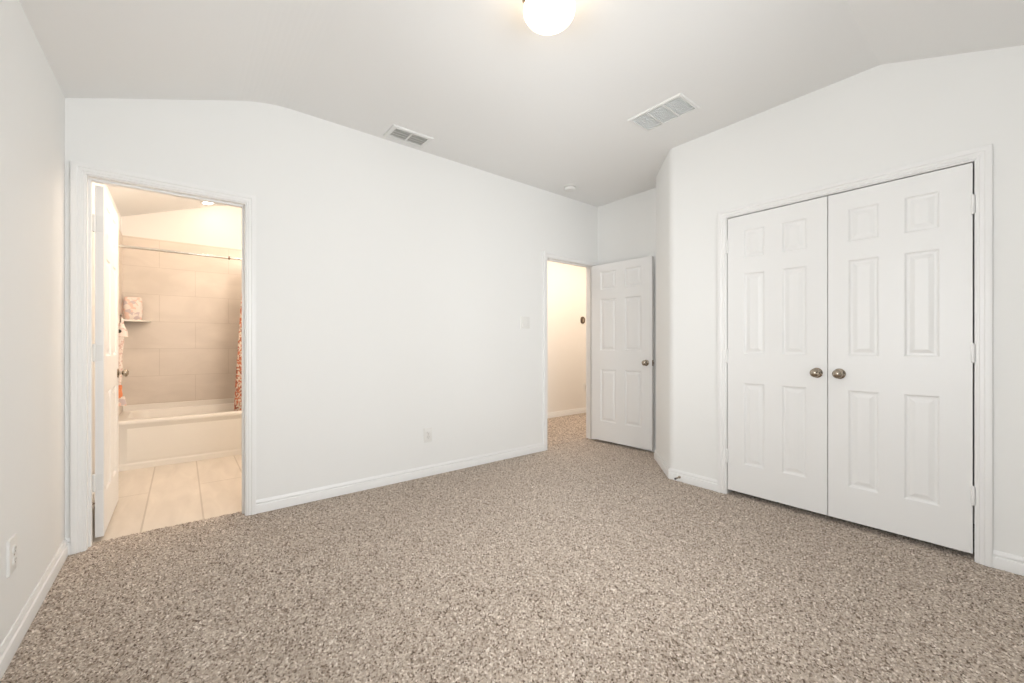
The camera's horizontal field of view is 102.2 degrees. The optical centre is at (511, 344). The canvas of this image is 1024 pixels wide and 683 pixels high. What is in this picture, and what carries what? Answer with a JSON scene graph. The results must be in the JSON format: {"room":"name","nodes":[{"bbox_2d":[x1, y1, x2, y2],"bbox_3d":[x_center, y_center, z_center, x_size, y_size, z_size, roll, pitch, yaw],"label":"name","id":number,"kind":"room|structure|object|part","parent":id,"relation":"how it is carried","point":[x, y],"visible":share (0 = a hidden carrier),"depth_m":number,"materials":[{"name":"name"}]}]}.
{"room":"empty bedroom","nodes":[
{"label":"empty bedroom","id":0,"kind":"room"},
{"bbox_2d":[0,0,120,645],"bbox_3d":[-2.072,-0.101,1.730,0.120,2.402,6.370,0,0,-39],"label":"wall","id":1,"kind":"structure","parent":0,"point":[32,100],"depth_m":1.69,"materials":[{"name":"white paint"}]},
{"bbox_2d":[6,533,16,577],"bbox_3d":[-1.785,0.751,1.477,0.012,0.124,0.084,0,0,-39],"label":"wall outlet","id":2,"kind":"object","parent":1,"relation":"attached to","point":[11,544],"visible":1,"depth_m":1.46,"materials":[{"name":"white plastic"}]},
{"bbox_2d":[13,555,16,564],"bbox_3d":[-1.782,0.770,1.479,0.004,0.027,0.034,0,0,-39],"label":"receptacle","id":3,"kind":"object","parent":2,"relation":"attached to","point":[14,556],"depth_m":1.48,"materials":[{"name":"grey plastic"}]},
{"bbox_2d":[0,538,69,680],"bbox_3d":[-1.000,1.058,0.948,0.578,0.085,3.570,0,0,-39],"label":"baseboard","id":4,"kind":"structure","parent":1,"relation":"attached to","point":[12,641],"depth_m":1.63,"materials":[{"name":"white wood"}]},
{"bbox_2d":[92,492,94,509],"bbox_3d":[-2.930,1.058,2.910,0.014,0.085,1.675,0,0,-39],"label":"baseboard","id":5,"kind":"structure","parent":1,"relation":"attached to","point":[93,493],"depth_m":2.80,"materials":[{"name":"white wood"}]},
{"bbox_2d":[118,228,122,415],"bbox_3d":[-3.690,-0.203,3.858,0.010,1.805,0.775,0,0,-39],"label":"tiled wall","id":6,"kind":"structure","parent":1,"relation":"attached to","point":[120,236],"depth_m":4.03,"materials":[{"name":"beige tile"}]},
{"bbox_2d":[118,244,241,259],"bbox_3d":[-2.930,-0.883,4.155,1.546,0.060,0.060,0,0,-39],"label":"shower rod","id":7,"kind":"object","parent":6,"relation":"attached to","point":[119,246],"visible":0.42,"depth_m":3.94,"materials":[{"name":"silver metal"}]},
{"bbox_2d":[234,293,241,410],"bbox_3d":[-2.650,-0.087,4.395,0.516,1.633,0.067,0,0,-39],"label":"shower curtain","id":8,"kind":"object","parent":7,"relation":"hanging from","point":[238,384],"visible":0.09,"depth_m":4.27,"materials":[{"name":"multicoloured fabric"}]},
{"bbox_3d":[-3.551,-0.275,3.729,0.046,0.035,0.036,0,0,-39],"label":"wall hook","id":9,"kind":"object","parent":6,"relation":"attached to","visible":0},
{"bbox_2d":[118,314,127,405],"bbox_3d":[-3.530,0.140,3.739,0.080,0.830,0.058,0,0,-39],"label":"hanging cloth","id":10,"kind":"object","parent":9,"relation":"hanging from","point":[122,331],"visible":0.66,"depth_m":3.73,"materials":[{"name":"multicoloured fabric"}]},
{"bbox_3d":[-3.547,0.422,3.731,0.043,0.115,0.034,0,0,-39],"label":"orange panel","id":11,"kind":"part","parent":10,"relation":"part of","materials":[{"name":"orange fabric"}]},
{"bbox_2d":[121,205,241,249],"bbox_3d":[-3.368,-0.271,4.695,1.798,2.742,0.110,0,0,-39],"label":"wall","id":12,"kind":"structure","parent":0,"point":[218,226],"depth_m":4.53,"materials":[{"name":"white paint"}]},
{"bbox_2d":[123,235,241,404],"bbox_3d":[-3.330,-0.230,4.648,1.558,1.750,0.010,0,0,-39],"label":"tiled wall","id":13,"kind":"structure","parent":12,"relation":"attached to","point":[187,351],"depth_m":4.45,"materials":[{"name":"beige tile"}]},
{"bbox_2d":[123,319,150,322],"bbox_3d":[-3.777,-0.239,4.147,0.215,0.018,0.215,0,0,-39],"label":"corner shelf","id":14,"kind":"object","parent":13,"relation":"attached to","point":[125,320],"visible":0.74,"depth_m":4.10,"materials":[{"name":"white ceramic"}]},
{"bbox_2d":[121,297,142,319],"bbox_3d":[-3.817,-0.366,4.150,0.155,0.234,0.092,0,0,-39],"label":"pouch","id":15,"kind":"object","parent":14,"relation":"on","point":[131,308],"visible":0.87,"depth_m":4.12,"materials":[{"name":"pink fabric"}]},
{"bbox_2d":[65,98,597,538],"bbox_3d":[0.146,-0.271,4.223,6.698,2.742,0.115,0,0,-39],"label":"wall","id":16,"kind":"structure","parent":0,"point":[395,282],"depth_m":3.11,"materials":[{"name":"white paint"}]},
{"bbox_2d":[92,185,128,537],"bbox_3d":[-2.524,0.094,2.612,0.094,1.980,0.712,0,0,-38],"label":"door","id":17,"kind":"structure","parent":16,"relation":"in","point":[105,218],"depth_m":2.43,"materials":[{"name":"white wood"}]},
{"bbox_3d":[-2.690,0.195,2.859,0.054,0.054,0.054,0,0,-39],"label":"knob","id":18,"kind":"part","parent":17,"relation":"part of","materials":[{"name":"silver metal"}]},
{"bbox_2d":[70,160,255,554],"bbox_3d":[-2.034,0.066,2.480,0.834,2.068,0.150,0,0,-39],"label":"door frame","id":19,"kind":"structure","parent":16,"relation":"attached to","point":[82,175],"depth_m":2.24,"materials":[{"name":"white wood"}]},
{"bbox_2d":[256,443,543,513],"bbox_3d":[-0.670,1.058,3.488,2.556,0.085,0.014,0,0,-39],"label":"baseboard","id":20,"kind":"structure","parent":16,"relation":"attached to","point":[301,497],"depth_m":3.22,"materials":[{"name":"white wood"}]},
{"bbox_2d":[424,427,431,441],"bbox_3d":[-0.704,0.755,3.462,0.074,0.118,0.012,0,0,-39],"label":"wall outlet","id":21,"kind":"object","parent":16,"relation":"attached to","point":[427,431],"visible":1,"depth_m":3.46,"materials":[{"name":"white plastic"}]},
{"bbox_2d":[520,316,529,328],"bbox_3d":[0.133,-0.222,4.129,0.117,0.118,0.016,0,0,-39],"label":"light switch","id":22,"kind":"object","parent":16,"relation":"attached to","point":[524,321],"visible":1,"depth_m":4.13,"materials":[{"name":"white plastic"}]},
{"bbox_2d":[543,251,597,450],"bbox_3d":[0.625,0.064,4.606,0.862,2.072,0.150,0,0,-39],"label":"door frame","id":23,"kind":"structure","parent":16,"relation":"attached to","point":[547,256],"depth_m":4.69,"materials":[{"name":"white wood"}]},
{"bbox_2d":[0,413,1023,682],"bbox_3d":[0.464,1.127,3.825,6.698,0.066,6.255,0,0,-39],"label":"floor","id":24,"kind":"structure","parent":0,"point":[511,570],"depth_m":1.86,"materials":[{"name":"carpet"}]},
{"bbox_2d":[118,398,241,471],"bbox_3d":[-3.083,0.858,4.347,1.546,0.492,0.767,0,0,-39],"label":"bathtub","id":25,"kind":"object","parent":24,"relation":"on","point":[155,434],"visible":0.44,"depth_m":3.91,"materials":[{"name":"white ceramic"}]},
{"bbox_3d":[-2.848,0.882,4.053,1.366,0.285,0.002,0,0,-39],"label":"apron panel","id":26,"kind":"part","parent":25,"relation":"part of","materials":[{"name":"white ceramic"}]},
{"bbox_2d":[19,0,1023,216],"bbox_3d":[0.515,-1.488,3.823,6.820,0.489,6.371,0,0,-39],"label":"ceiling","id":27,"kind":"structure","parent":0,"point":[494,94],"depth_m":2.27,"materials":[{"name":"white paint"}]},
{"bbox_2d":[383,124,433,147],"bbox_3d":[-0.800,-1.607,3.195,0.330,0.010,0.200,0,0,-39],"label":"ceiling vent","id":28,"kind":"object","parent":27,"relation":"in","point":[396,132],"visible":1,"depth_m":3.18,"materials":[{"name":"white metal"}]},
{"bbox_2d":[522,0,574,34],"bbox_3d":[0.171,-1.537,1.892,0.240,0.150,0.242,0,0,-39],"label":"ceiling light","id":29,"kind":"object","parent":27,"relation":"attached to","point":[544,17],"visible":1,"depth_m":1.85,"materials":[{"name":"white glass"}]},
{"bbox_2d":[563,184,576,191],"bbox_3d":[0.590,-1.588,4.203,0.134,0.048,0.134,0,0,-39],"label":"smoke detector","id":30,"kind":"object","parent":27,"relation":"attached to","point":[568,187],"visible":1,"depth_m":4.17,"materials":[{"name":"white plastic"}]},
{"bbox_3d":[0.590,-1.607,4.203,0.134,0.010,0.134,0,0,-39],"label":"mounting plate","id":31,"kind":"part","parent":30,"relation":"part of","materials":[{"name":"white plastic"}]},
{"bbox_2d":[627,93,699,131],"bbox_3d":[1.050,-1.607,2.877,0.254,0.010,0.407,0,0,-39],"label":"ceiling vent","id":32,"kind":"object","parent":27,"relation":"in","point":[679,105],"visible":1,"depth_m":2.86,"materials":[{"name":"white metal"}]},
{"bbox_2d":[547,261,585,412],"bbox_3d":[0.012,-0.271,5.831,4.900,2.742,0.110,0,0,-39],"label":"wall","id":33,"kind":"structure","parent":0,"point":[566,284],"depth_m":6.42,"materials":[{"name":"white paint"}]},
{"bbox_2d":[547,407,585,418],"bbox_3d":[0.390,1.058,5.277,4.800,0.085,1.227,0,0,-39],"label":"baseboard","id":34,"kind":"structure","parent":33,"relation":"attached to","point":[578,410],"depth_m":6.41,"materials":[{"name":"white wood"}]},
{"bbox_2d":[656,147,674,468],"bbox_3d":[1.421,-0.271,3.759,0.209,2.742,0.801,0,0,19],"label":"wall","id":35,"kind":"structure","parent":0,"point":[665,178],"depth_m":3.52,"materials":[{"name":"white paint"}]},
{"bbox_2d":[598,167,974,523],"bbox_3d":[2.196,-0.271,3.426,0.110,2.742,3.690,0,0,-39],"label":"wall","id":36,"kind":"structure","parent":0,"point":[626,226],"depth_m":4.44,"materials":[{"name":"white paint"}]},
{"bbox_2d":[592,256,653,449],"bbox_3d":[1.161,0.086,4.460,0.102,1.972,0.766,0,0,-43],"label":"door","id":37,"kind":"structure","parent":36,"relation":"in","point":[622,291],"depth_m":4.44,"materials":[{"name":"white wood"}]},
{"bbox_2d":[675,45,1023,556],"bbox_3d":[2.104,-0.271,2.489,0.115,2.742,2.340,0,0,-39],"label":"wall","id":38,"kind":"structure","parent":0,"point":[882,117],"depth_m":2.42,"materials":[{"name":"white paint"}]},
{"bbox_2d":[612,442,717,491],"bbox_3d":[1.379,1.058,3.981,0.415,0.085,1.820,0,0,-11],"label":"baseboard","id":39,"kind":"structure","parent":38,"relation":"attached to","point":[689,478],"depth_m":3.28,"materials":[{"name":"white wood"}]},
{"bbox_2d":[726,196,827,514],"bbox_3d":[1.767,0.069,2.807,0.092,1.991,0.612,0,0,-39],"label":"door","id":40,"kind":"structure","parent":38,"relation":"in","point":[777,351],"depth_m":2.78,"materials":[{"name":"white wood"}]},
{"bbox_3d":[1.909,0.177,2.598,0.054,0.054,0.054,0,0,-39],"label":"knob","id":41,"kind":"part","parent":40,"relation":"part of","materials":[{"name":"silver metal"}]},
{"bbox_2d":[718,144,992,567],"bbox_3d":[2.003,0.053,2.601,0.132,2.093,1.339,0,0,-39],"label":"door frame","id":42,"kind":"structure","parent":38,"relation":"attached to","point":[981,157],"depth_m":2.08,"materials":[{"name":"white wood"}]},
{"bbox_2d":[828,163,974,553],"bbox_3d":[2.151,0.069,2.326,0.092,1.991,0.612,0,0,-39],"label":"door","id":43,"kind":"structure","parent":38,"relation":"in","point":[901,347],"depth_m":2.30,"materials":[{"name":"white wood"}]},
{"bbox_3d":[1.981,0.177,2.508,0.054,0.054,0.054,0,0,-39],"label":"knob","id":44,"kind":"part","parent":43,"relation":"part of","materials":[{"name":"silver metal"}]},
{"bbox_2d":[993,550,1023,575],"bbox_3d":[2.143,1.058,1.515,1.040,0.085,0.531,0,0,-39],"label":"baseboard","id":45,"kind":"structure","parent":38,"relation":"attached to","point":[1011,563],"depth_m":2.00,"materials":[{"name":"white wood"}]}
]}

